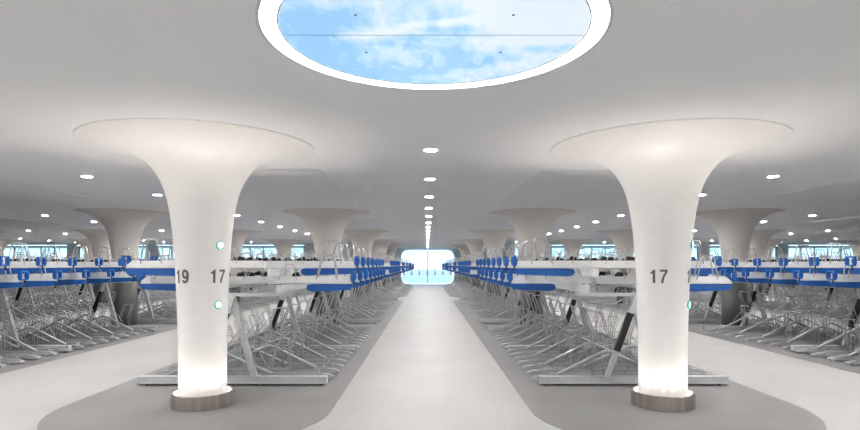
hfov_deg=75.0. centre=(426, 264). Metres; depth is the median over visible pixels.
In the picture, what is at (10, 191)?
trim
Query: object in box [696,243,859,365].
bicycle rack
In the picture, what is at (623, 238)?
column
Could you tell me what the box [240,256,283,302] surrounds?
bicycle rack
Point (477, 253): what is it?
tray
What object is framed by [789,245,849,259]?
window
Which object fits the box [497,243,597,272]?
tray
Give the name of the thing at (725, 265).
tray
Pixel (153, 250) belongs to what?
wall
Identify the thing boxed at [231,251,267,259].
window
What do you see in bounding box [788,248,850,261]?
tray
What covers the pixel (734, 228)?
column
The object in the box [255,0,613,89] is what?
skylight
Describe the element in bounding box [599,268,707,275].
tray
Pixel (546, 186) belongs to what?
ceiling panel
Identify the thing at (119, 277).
tray
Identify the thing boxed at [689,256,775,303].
bicycle rack
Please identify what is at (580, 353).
bicycle rack
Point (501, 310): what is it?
bicycle rack
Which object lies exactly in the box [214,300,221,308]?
indicator light
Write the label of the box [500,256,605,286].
tray
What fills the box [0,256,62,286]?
tray
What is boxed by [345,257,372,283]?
tray
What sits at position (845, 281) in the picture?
tray
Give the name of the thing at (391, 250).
column
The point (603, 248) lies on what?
window
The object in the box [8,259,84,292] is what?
bicycle rack
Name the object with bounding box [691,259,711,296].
bicycle rack
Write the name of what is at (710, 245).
window
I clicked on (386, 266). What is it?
tray
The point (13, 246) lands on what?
window
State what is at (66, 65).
ceiling
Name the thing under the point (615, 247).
window
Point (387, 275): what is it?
tray
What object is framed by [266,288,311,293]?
bicycle rack
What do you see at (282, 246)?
column
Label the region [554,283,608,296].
bicycle rack
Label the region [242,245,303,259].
window
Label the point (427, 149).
recessed light
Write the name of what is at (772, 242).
column
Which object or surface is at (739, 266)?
tray
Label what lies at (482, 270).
tray
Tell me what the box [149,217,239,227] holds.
trim
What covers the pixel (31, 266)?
tray
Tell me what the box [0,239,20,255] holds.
column
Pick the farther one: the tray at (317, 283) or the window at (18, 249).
the window at (18, 249)
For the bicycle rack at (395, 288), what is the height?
1.958 m
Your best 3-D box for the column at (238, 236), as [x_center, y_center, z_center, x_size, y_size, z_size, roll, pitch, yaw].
[-7.790,0.120,22.420,2.238,2.952,2.238,0,0,-3]
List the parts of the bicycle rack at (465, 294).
frame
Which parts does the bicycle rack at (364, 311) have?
rail, rail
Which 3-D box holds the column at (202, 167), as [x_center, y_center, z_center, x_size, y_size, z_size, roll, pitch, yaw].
[-2.570,0.120,6.420,2.524,2.952,2.524,0,0,0]
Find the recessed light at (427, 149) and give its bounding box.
[423,148,438,151]
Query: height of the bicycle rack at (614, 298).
1.958 m
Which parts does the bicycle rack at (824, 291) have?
frame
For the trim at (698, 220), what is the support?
attached to the ceiling
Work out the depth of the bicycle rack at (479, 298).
24.07 m
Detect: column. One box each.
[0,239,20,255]
[67,239,92,291]
[69,229,110,302]
[73,118,314,411]
[73,208,169,325]
[229,229,260,302]
[263,239,303,284]
[282,208,370,325]
[343,229,390,302]
[372,239,397,292]
[385,245,403,282]
[451,245,470,282]
[458,239,484,292]
[467,229,515,301]
[488,208,576,324]
[550,118,793,411]
[553,239,592,292]
[596,229,633,302]
[696,208,785,325]
[747,229,787,302]
[764,239,789,292]
[836,239,859,292]
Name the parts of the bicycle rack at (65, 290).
frame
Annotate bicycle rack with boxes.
[0,242,159,366]
[0,252,110,319]
[0,256,55,303]
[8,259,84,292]
[37,260,90,296]
[83,256,169,303]
[95,252,256,322]
[121,238,385,384]
[140,259,175,296]
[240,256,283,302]
[252,284,302,296]
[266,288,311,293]
[287,252,400,322]
[341,256,404,303]
[354,258,407,296]
[385,259,411,292]
[394,260,413,287]
[442,260,461,287]
[445,259,486,292]
[449,258,486,296]
[453,256,518,303]
[458,252,572,322]
[476,238,736,384]
[544,288,590,293]
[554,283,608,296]
[577,257,634,303]
[602,254,762,322]
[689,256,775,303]
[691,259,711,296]
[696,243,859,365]
[752,252,859,319]
[765,258,821,296]
[777,259,853,292]
[803,256,858,302]
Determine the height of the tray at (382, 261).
0.519 m
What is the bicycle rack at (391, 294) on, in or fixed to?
on the floor
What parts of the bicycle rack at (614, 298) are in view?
frame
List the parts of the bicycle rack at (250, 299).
frame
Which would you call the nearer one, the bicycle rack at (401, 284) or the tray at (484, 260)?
the tray at (484, 260)
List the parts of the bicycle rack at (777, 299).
rail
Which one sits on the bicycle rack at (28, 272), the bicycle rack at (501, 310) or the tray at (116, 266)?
the tray at (116, 266)
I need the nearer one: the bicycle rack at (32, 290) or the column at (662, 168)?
the column at (662, 168)
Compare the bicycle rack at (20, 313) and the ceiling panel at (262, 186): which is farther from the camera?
the bicycle rack at (20, 313)
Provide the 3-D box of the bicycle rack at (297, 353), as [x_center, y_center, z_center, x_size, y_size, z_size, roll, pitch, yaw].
[-2.580,0.616,10.492,3.150,1.959,6.305,0,0,0]
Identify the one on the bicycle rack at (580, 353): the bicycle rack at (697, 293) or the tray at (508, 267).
the tray at (508, 267)
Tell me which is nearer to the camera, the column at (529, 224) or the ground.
the column at (529, 224)
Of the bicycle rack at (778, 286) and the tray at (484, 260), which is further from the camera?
the bicycle rack at (778, 286)
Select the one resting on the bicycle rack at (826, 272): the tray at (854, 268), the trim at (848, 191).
the tray at (854, 268)
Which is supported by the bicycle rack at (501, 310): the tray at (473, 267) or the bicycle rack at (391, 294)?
the tray at (473, 267)
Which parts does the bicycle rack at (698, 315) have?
rail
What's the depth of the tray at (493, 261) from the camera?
10.03 m
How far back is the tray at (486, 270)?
11.23 m
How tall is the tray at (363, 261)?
0.519 m
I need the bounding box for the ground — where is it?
[403,270,451,282]
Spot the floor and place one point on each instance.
(428, 369)
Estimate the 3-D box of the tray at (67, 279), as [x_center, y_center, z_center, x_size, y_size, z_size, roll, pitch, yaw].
[-7.192,0.116,10.280,1.935,0.519,0.171,0,0,0]
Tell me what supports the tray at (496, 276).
on the bicycle rack at (580, 353)
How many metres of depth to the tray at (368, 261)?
9.83 m
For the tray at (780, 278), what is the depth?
10.44 m
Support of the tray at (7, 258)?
on the bicycle rack at (28, 272)
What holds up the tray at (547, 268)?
on the bicycle rack at (580, 353)
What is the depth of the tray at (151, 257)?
8.45 m
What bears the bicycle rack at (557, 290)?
on the floor
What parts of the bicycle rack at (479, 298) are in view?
rail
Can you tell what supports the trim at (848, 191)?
attached to the ceiling
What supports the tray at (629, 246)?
on the bicycle rack at (580, 353)
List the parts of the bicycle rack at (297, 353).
rail, rail, rail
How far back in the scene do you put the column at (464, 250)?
38.06 m
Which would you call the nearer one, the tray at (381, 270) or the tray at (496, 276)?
the tray at (496, 276)
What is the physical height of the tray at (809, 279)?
0.519 m
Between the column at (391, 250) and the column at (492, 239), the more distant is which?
the column at (391, 250)
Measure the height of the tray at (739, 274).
0.519 m
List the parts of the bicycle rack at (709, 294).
frame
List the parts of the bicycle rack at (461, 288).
frame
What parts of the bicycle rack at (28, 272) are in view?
rail, rail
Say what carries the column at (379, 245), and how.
on the floor
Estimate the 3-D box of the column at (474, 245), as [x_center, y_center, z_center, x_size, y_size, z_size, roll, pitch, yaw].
[2.700,0.120,30.420,2.238,2.952,2.238,0,0,-3]
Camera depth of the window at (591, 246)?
37.12 m
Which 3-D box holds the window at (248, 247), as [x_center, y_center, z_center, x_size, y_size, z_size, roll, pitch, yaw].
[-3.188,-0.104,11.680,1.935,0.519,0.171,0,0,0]
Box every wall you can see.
[8,244,352,288]
[372,248,486,283]
[502,244,850,288]
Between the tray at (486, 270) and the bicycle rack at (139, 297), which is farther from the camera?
the bicycle rack at (139, 297)
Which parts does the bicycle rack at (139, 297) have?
frame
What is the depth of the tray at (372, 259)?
10.64 m
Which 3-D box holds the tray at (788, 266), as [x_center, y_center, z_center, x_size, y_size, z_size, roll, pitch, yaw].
[7.353,-0.104,10.080,1.935,0.519,0.171,0,0,0]
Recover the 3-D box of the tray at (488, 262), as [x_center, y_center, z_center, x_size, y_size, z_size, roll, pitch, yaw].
[2.132,-0.104,10.880,1.935,0.519,0.171,0,0,0]
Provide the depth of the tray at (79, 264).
10.64 m
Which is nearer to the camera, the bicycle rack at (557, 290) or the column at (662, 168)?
the column at (662, 168)
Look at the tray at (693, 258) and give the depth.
9.05 m
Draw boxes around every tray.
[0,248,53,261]
[0,256,9,273]
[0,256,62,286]
[0,258,28,288]
[1,244,76,273]
[3,242,46,273]
[13,246,102,272]
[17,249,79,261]
[39,257,90,284]
[41,247,122,272]
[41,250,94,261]
[46,258,114,283]
[66,248,143,271]
[90,249,159,261]
[91,258,134,281]
[98,259,151,280]
[121,238,265,275]
[136,255,254,290]
[150,241,262,260]
[229,255,355,291]
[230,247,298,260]
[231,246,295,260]
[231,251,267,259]
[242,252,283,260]
[246,240,359,275]
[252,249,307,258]
[255,256,362,287]
[263,242,365,272]
[277,244,370,271]
[290,246,374,271]
[300,256,367,285]
[305,247,377,270]
[314,248,380,270]
[320,249,383,268]
[345,253,393,267]
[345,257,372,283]
[351,258,376,282]
[368,269,382,280]
[373,269,379,281]
[374,252,391,269]
[384,268,391,277]
[467,253,496,268]
[468,260,482,277]
[469,252,486,269]
[476,250,536,270]
[477,260,490,279]
[479,249,534,270]
[481,259,502,280]
[482,247,555,270]
[484,258,506,282]
[486,246,565,271]
[489,257,510,283]
[491,245,583,271]
[494,257,518,285]
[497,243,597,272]
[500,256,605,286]
[503,241,614,273]
[507,255,623,290]
[511,238,634,275]
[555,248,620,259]
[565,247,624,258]
[566,246,633,260]
[577,252,625,260]
[591,251,695,260]
[595,255,736,291]
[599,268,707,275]
[608,240,721,274]
[696,250,763,261]
[703,259,725,275]
[716,249,783,271]
[721,258,779,281]
[731,247,808,271]
[742,258,808,282]
[753,246,838,272]
[763,249,834,261]
[765,257,832,284]
[779,245,859,273]
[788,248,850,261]
[793,257,859,286]
[809,243,859,273]
[826,256,859,287]
[844,256,859,273]
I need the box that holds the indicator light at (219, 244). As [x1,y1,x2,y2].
[216,241,223,249]
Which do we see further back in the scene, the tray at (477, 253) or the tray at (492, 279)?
the tray at (477, 253)
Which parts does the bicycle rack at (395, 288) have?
frame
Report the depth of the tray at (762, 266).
10.83 m
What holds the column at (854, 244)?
on the floor marking
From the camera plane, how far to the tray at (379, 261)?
12.23 m
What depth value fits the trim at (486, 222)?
18.16 m
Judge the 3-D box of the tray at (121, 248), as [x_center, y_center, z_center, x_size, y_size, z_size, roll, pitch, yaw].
[-7.192,-0.104,12.280,1.935,0.519,0.171,0,0,0]
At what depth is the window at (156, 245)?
37.12 m
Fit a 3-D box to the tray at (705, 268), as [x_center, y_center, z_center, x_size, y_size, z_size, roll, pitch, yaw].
[3.348,-0.104,8.280,1.935,0.519,0.171,0,0,0]
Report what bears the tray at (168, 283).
on the bicycle rack at (297, 353)
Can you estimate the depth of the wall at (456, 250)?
46.00 m
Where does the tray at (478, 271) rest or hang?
on the bicycle rack at (580, 353)
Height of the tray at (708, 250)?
0.519 m
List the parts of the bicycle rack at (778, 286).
frame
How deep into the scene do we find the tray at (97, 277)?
11.04 m
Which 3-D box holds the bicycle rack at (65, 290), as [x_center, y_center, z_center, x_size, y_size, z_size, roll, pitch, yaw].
[-18.240,0.616,28.733,3.150,1.958,1.905,0,0,0]
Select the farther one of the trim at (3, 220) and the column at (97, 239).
the column at (97, 239)
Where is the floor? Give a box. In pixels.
[0,284,859,429]
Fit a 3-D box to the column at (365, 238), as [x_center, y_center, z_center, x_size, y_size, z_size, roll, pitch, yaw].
[-2.570,0.120,22.420,2.238,2.952,2.238,0,0,3]
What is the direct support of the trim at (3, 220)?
attached to the ceiling
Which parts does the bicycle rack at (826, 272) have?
rail, rail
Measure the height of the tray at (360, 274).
0.519 m
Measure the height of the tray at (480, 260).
0.519 m
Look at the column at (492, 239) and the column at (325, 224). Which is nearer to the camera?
the column at (325, 224)
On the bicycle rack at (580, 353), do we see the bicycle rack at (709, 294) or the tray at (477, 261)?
the tray at (477, 261)
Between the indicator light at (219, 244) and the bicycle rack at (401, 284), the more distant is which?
the bicycle rack at (401, 284)
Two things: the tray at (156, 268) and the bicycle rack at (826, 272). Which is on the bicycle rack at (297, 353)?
the tray at (156, 268)
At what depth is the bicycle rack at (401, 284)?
41.43 m
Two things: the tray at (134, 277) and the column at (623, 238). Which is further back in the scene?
the column at (623, 238)
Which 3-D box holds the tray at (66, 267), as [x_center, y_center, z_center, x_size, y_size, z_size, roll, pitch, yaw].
[-7.192,-0.104,9.880,1.935,0.519,0.171,0,0,0]
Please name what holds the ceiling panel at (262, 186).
attached to the ceiling
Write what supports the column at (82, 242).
on the floor marking
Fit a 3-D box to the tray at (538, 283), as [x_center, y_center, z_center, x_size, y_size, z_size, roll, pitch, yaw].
[2.132,0.116,8.080,1.935,0.519,0.171,0,0,0]
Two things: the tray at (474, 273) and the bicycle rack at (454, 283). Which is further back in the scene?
the bicycle rack at (454, 283)
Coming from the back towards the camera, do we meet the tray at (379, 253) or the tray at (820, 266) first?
the tray at (379, 253)
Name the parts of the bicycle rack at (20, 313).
rail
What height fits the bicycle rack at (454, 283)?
1.958 m
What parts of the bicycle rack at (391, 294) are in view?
frame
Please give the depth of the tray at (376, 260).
11.43 m
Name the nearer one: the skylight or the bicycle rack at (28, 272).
the skylight
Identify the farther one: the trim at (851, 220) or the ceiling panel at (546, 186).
the trim at (851, 220)
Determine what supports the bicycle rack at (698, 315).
on the floor
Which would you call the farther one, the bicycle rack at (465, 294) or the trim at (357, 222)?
the bicycle rack at (465, 294)
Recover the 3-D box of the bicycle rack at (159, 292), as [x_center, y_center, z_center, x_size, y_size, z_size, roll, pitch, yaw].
[-13.020,0.616,28.733,3.150,1.958,1.905,0,0,0]
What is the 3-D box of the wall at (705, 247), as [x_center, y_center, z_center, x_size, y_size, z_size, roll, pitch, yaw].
[21.703,0.122,41.650,32.595,2.956,9.300,0,0,0]
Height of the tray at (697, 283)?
0.519 m
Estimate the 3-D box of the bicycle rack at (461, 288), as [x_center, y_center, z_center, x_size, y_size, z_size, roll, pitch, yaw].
[2.740,0.616,34.233,3.150,1.958,6.305,0,0,0]
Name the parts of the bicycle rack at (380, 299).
rail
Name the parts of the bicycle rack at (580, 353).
rail, rail, rail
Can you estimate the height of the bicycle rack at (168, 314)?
1.958 m
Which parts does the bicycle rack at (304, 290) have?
frame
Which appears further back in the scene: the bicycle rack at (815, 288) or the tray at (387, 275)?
the bicycle rack at (815, 288)
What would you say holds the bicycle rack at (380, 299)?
on the floor
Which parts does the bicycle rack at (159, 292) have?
frame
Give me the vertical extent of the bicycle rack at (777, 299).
1.958 m
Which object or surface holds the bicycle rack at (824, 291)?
on the floor marking
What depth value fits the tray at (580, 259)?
9.85 m
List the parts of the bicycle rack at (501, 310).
rail, rail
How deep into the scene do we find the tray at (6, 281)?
8.63 m
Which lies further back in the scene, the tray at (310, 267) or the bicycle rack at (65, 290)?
the bicycle rack at (65, 290)
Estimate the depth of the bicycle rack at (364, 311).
17.34 m
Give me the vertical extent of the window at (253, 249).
0.519 m
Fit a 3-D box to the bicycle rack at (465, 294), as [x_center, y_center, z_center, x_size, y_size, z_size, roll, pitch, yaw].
[2.740,0.616,28.733,3.150,1.958,1.905,0,0,0]
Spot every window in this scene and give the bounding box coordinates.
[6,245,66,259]
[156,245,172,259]
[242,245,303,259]
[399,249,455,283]
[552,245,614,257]
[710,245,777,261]
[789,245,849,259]
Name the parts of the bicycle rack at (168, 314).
rail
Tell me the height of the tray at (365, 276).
0.519 m
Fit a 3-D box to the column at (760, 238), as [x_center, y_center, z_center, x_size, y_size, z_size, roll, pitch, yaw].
[13.140,0.120,22.420,2.238,2.952,2.238,0,0,-3]
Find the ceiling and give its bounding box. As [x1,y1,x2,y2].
[0,0,859,247]
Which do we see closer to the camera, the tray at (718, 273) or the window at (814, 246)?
the tray at (718, 273)
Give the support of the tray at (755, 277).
on the bicycle rack at (826, 272)
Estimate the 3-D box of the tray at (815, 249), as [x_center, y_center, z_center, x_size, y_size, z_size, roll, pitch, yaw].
[8.568,-0.104,13.080,1.935,0.519,0.171,0,0,0]
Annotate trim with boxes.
[0,179,120,203]
[0,217,95,227]
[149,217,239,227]
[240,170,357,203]
[345,217,384,227]
[472,217,513,227]
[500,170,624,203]
[616,217,708,227]
[737,179,859,203]
[761,217,859,227]
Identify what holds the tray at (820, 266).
on the bicycle rack at (826, 272)
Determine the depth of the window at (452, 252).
45.88 m
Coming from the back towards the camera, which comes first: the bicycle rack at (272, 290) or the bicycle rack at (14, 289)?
the bicycle rack at (14, 289)
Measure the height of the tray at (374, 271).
0.519 m
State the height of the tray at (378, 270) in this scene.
0.519 m
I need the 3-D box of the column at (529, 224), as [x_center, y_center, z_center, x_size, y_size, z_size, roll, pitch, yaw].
[2.700,0.120,14.420,2.238,2.952,2.238,0,0,-3]

